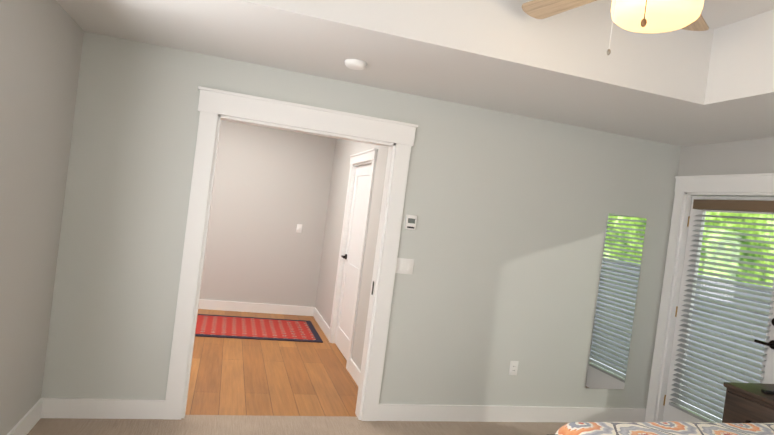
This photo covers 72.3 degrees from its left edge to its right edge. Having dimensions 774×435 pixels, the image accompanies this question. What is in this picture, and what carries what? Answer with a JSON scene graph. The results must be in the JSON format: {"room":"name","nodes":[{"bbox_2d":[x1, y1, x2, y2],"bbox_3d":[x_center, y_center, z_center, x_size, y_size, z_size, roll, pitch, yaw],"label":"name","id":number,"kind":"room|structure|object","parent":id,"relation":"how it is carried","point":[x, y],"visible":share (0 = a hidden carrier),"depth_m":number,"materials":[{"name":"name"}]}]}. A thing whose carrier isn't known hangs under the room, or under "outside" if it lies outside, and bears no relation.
{"room":"bedroom","nodes":[
{"label":"bedroom","id":0,"kind":"room"},
{"bbox_2d":[0,0,83,434],"bbox_3d":[-1.378,-0.088,0.917,0.120,2.950,5.000,7,1,-16],"label":"wall","id":1,"kind":"structure","parent":0,"point":[41,42],"depth_m":2.79,"materials":[{"name":"grey paint"}]},
{"bbox_2d":[7,398,46,434],"bbox_3d":[-1.490,1.321,0.955,0.016,0.125,5.000,7,1,-16],"label":"baseboard","id":2,"kind":"structure","parent":1,"relation":"attached to","point":[23,427],"depth_m":3.14,"materials":[{"name":"white wood"}]},
{"bbox_2d":[199,120,335,306],"bbox_3d":[-2.195,-0.272,6.947,3.090,2.950,0.120,7,1,-16],"label":"wall","id":3,"kind":"structure","parent":0,"point":[271,189],"depth_m":7.07,"materials":[{"name":"grey paint"}]},
{"bbox_2d":[198,299,310,315],"bbox_3d":[-2.352,1.133,6.900,2.850,0.125,0.016,7,1,-16],"label":"baseboard","id":4,"kind":"structure","parent":3,"relation":"attached to","point":[203,304],"depth_m":7.06,"materials":[{"name":"white wood"}]},
{"bbox_2d":[296,224,301,232],"bbox_3d":[-1.190,0.149,7.192,0.072,0.116,0.008,7,1,-16],"label":"light switch","id":5,"kind":"object","parent":3,"relation":"attached to","point":[299,228],"visible":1,"depth_m":7.19,"materials":[{"name":"white plastic"}]},
{"bbox_2d":[185,309,357,416],"bbox_3d":[-1.911,1.323,5.337,3.090,0.100,3.520,7,1,-16],"label":"floor","id":6,"kind":"structure","parent":0,"point":[236,376],"depth_m":4.62,"materials":[{"name":"brown wood"}]},
{"bbox_2d":[195,314,322,342],"bbox_3d":[-2.039,1.241,6.119,2.470,0.010,1.020,7,1,-16],"label":"rug","id":7,"kind":"object","parent":6,"relation":"on","point":[223,326],"visible":0.64,"depth_m":6.19,"materials":[{"name":"red fabric"}]},
{"bbox_2d":[27,415,570,434],"bbox_3d":[0.735,1.706,1.590,4.940,0.100,5.180,7,1,-16],"label":"floor carpet","id":8,"kind":"object","parent":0,"point":[253,425],"visible":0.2,"depth_m":3.67,"materials":[{"name":"beige carpet"}]},
{"bbox_2d":[547,421,773,434],"bbox_3d":[2.065,1.124,1.859,2.109,1.380,2.195,7,1,-16],"label":"bed","id":9,"kind":"object","parent":8,"relation":"on","point":[643,428],"visible":1,"depth_m":2.61,"materials":[{"name":"multicoloured fabric"}]},
{"bbox_2d":[722,382,773,422],"bbox_3d":[2.431,1.468,3.350,0.470,0.749,0.417,7,1,-16],"label":"nightstand","id":10,"kind":"object","parent":8,"relation":"on","point":[749,402],"visible":0.62,"depth_m":3.34,"materials":[{"name":"brown wood"}]},
{"bbox_2d":[315,139,388,370],"bbox_3d":[-0.299,-0.016,5.707,0.120,2.950,3.340,7,1,-16],"label":"wall","id":11,"kind":"structure","parent":0,"point":[344,150],"depth_m":6.26,"materials":[{"name":"grey paint"}]},
{"bbox_2d":[311,307,329,339],"bbox_3d":[-0.827,1.328,6.695,0.016,0.125,1.220,7,1,-16],"label":"baseboard","id":12,"kind":"structure","parent":11,"relation":"attached to","point":[319,319],"depth_m":6.70,"materials":[{"name":"white wood"}]},
{"bbox_2d":[335,164,370,359],"bbox_3d":[-0.361,0.441,5.582,0.093,2.006,0.866,7,1,-16],"label":"hall door","id":13,"kind":"structure","parent":11,"relation":"in","point":[352,254],"depth_m":5.68,"materials":[{"name":"white wood"}]},
{"bbox_2d":[348,358,359,386],"bbox_3d":[-0.218,1.433,4.599,0.016,0.125,0.990,7,1,-16],"label":"baseboard","id":14,"kind":"structure","parent":11,"relation":"attached to","point":[354,371],"depth_m":4.86,"materials":[{"name":"white wood"}]},
{"bbox_2d":[41,31,680,407],"bbox_3d":[0.203,0.069,4.053,4.940,2.950,0.120,7,1,-16],"label":"wall","id":15,"kind":"structure","parent":0,"point":[502,244],"depth_m":4.04,"materials":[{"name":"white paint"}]},
{"bbox_2d":[43,398,164,418],"bbox_3d":[-1.832,1.245,3.450,0.715,0.125,0.016,7,1,-16],"label":"baseboard","id":16,"kind":"structure","parent":15,"relation":"attached to","point":[81,408],"depth_m":3.44,"materials":[{"name":"white wood"}]},
{"bbox_2d":[163,86,417,420],"bbox_3d":[-0.671,0.326,3.812,1.546,2.228,0.200,7,1,-16],"label":"door frame","id":17,"kind":"structure","parent":15,"relation":"attached to","point":[217,106],"depth_m":3.77,"materials":[{"name":"white wood"}]},
{"bbox_2d":[395,258,413,274],"bbox_3d":[0.120,0.364,3.977,0.165,0.116,0.008,7,1,-16],"label":"light switch","id":18,"kind":"object","parent":15,"relation":"attached to","point":[404,265],"visible":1,"depth_m":3.98,"materials":[{"name":"white plastic"}]},
{"bbox_2d":[405,215,416,229],"bbox_3d":[0.179,0.037,3.970,0.080,0.110,0.022,7,1,-16],"label":"thermostat","id":19,"kind":"object","parent":15,"relation":"attached to","point":[410,222],"visible":1,"depth_m":3.96,"materials":[{"name":"white plastic"}]},
{"bbox_2d":[377,404,645,421],"bbox_3d":[1.104,1.603,4.321,2.475,0.125,0.016,7,1,-16],"label":"baseboard","id":20,"kind":"structure","parent":15,"relation":"attached to","point":[386,412],"depth_m":4.27,"materials":[{"name":"white wood"}]},
{"bbox_2d":[509,361,518,374],"bbox_3d":[1.024,1.218,4.282,0.072,0.116,0.009,7,1,-16],"label":"outlet","id":21,"kind":"object","parent":15,"relation":"attached to","point":[513,369],"visible":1,"depth_m":4.28,"materials":[{"name":"white plastic"}]},
{"bbox_2d":[585,213,646,388],"bbox_3d":[1.958,0.727,4.529,0.395,1.490,0.006,7,1,-16],"label":"mirror","id":22,"kind":"object","parent":15,"relation":"attached to","point":[616,301],"visible":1,"depth_m":4.53,"materials":[{"name":"clear glass"}]},
{"bbox_2d":[56,0,773,145],"bbox_3d":[1.070,-1.023,1.582,4.700,0.500,5.000,7,1,-16],"label":"ceiling","id":23,"kind":"structure","parent":0,"point":[680,87],"depth_m":3.04,"materials":[{"name":"white paint"}]},
{"bbox_2d":[344,59,366,69],"bbox_3d":[-0.193,-0.935,3.252,0.140,0.036,0.140,7,1,-16],"label":"smoke detector","id":24,"kind":"object","parent":23,"relation":"attached to","point":[355,64],"visible":0.98,"depth_m":3.21,"materials":[{"name":"white plastic"}]},
{"bbox_2d":[522,0,708,54],"bbox_3d":[1.043,-0.939,2.127,1.326,0.609,1.371,7,1,-16],"label":"ceiling fan","id":25,"kind":"object","parent":23,"relation":"hanging from","point":[650,16],"visible":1,"depth_m":2.12,"materials":[{"name":"beige glass"}]},
{"bbox_2d":[677,137,773,175],"bbox_3d":[3.228,0.474,2.222,0.120,2.950,5.120,7,1,-16],"label":"wall","id":26,"kind":"structure","parent":0,"point":[753,156],"depth_m":4.18,"materials":[{"name":"grey paint"}]},
{"bbox_2d":[645,173,773,421],"bbox_3d":[2.619,0.760,4.087,0.160,2.181,1.188,7,1,-16],"label":"door frame","id":27,"kind":"structure","parent":26,"relation":"attached to","point":[760,184],"depth_m":4.55,"materials":[{"name":"white wood"}]},
{"bbox_2d":[662,196,773,421],"bbox_3d":[2.600,0.832,4.106,0.120,2.009,0.932,7,1,-16],"label":"exterior door","id":28,"kind":"structure","parent":26,"relation":"in","point":[671,413],"depth_m":4.42,"materials":[{"name":"white wood"}]},
{"bbox_2d":[669,199,773,422],"bbox_3d":[2.593,0.730,4.093,0.063,1.735,0.756,7,1,-16],"label":"door blinds","id":29,"kind":"object","parent":28,"relation":"attached to","point":[741,205],"visible":0.9,"depth_m":4.10,"materials":[{"name":"grey plastic"}]},
{"label":"outside","id":30,"kind":"structure","parent":0,"visible":0},
{"bbox_2d":[681,212,773,414],"bbox_3d":[5.462,0.246,4.486,0.001,5.100,12.000,7,1,-16],"label":"window blinds","id":31,"kind":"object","parent":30,"point":[738,253],"depth_m":7.07,"materials":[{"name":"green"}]}
]}

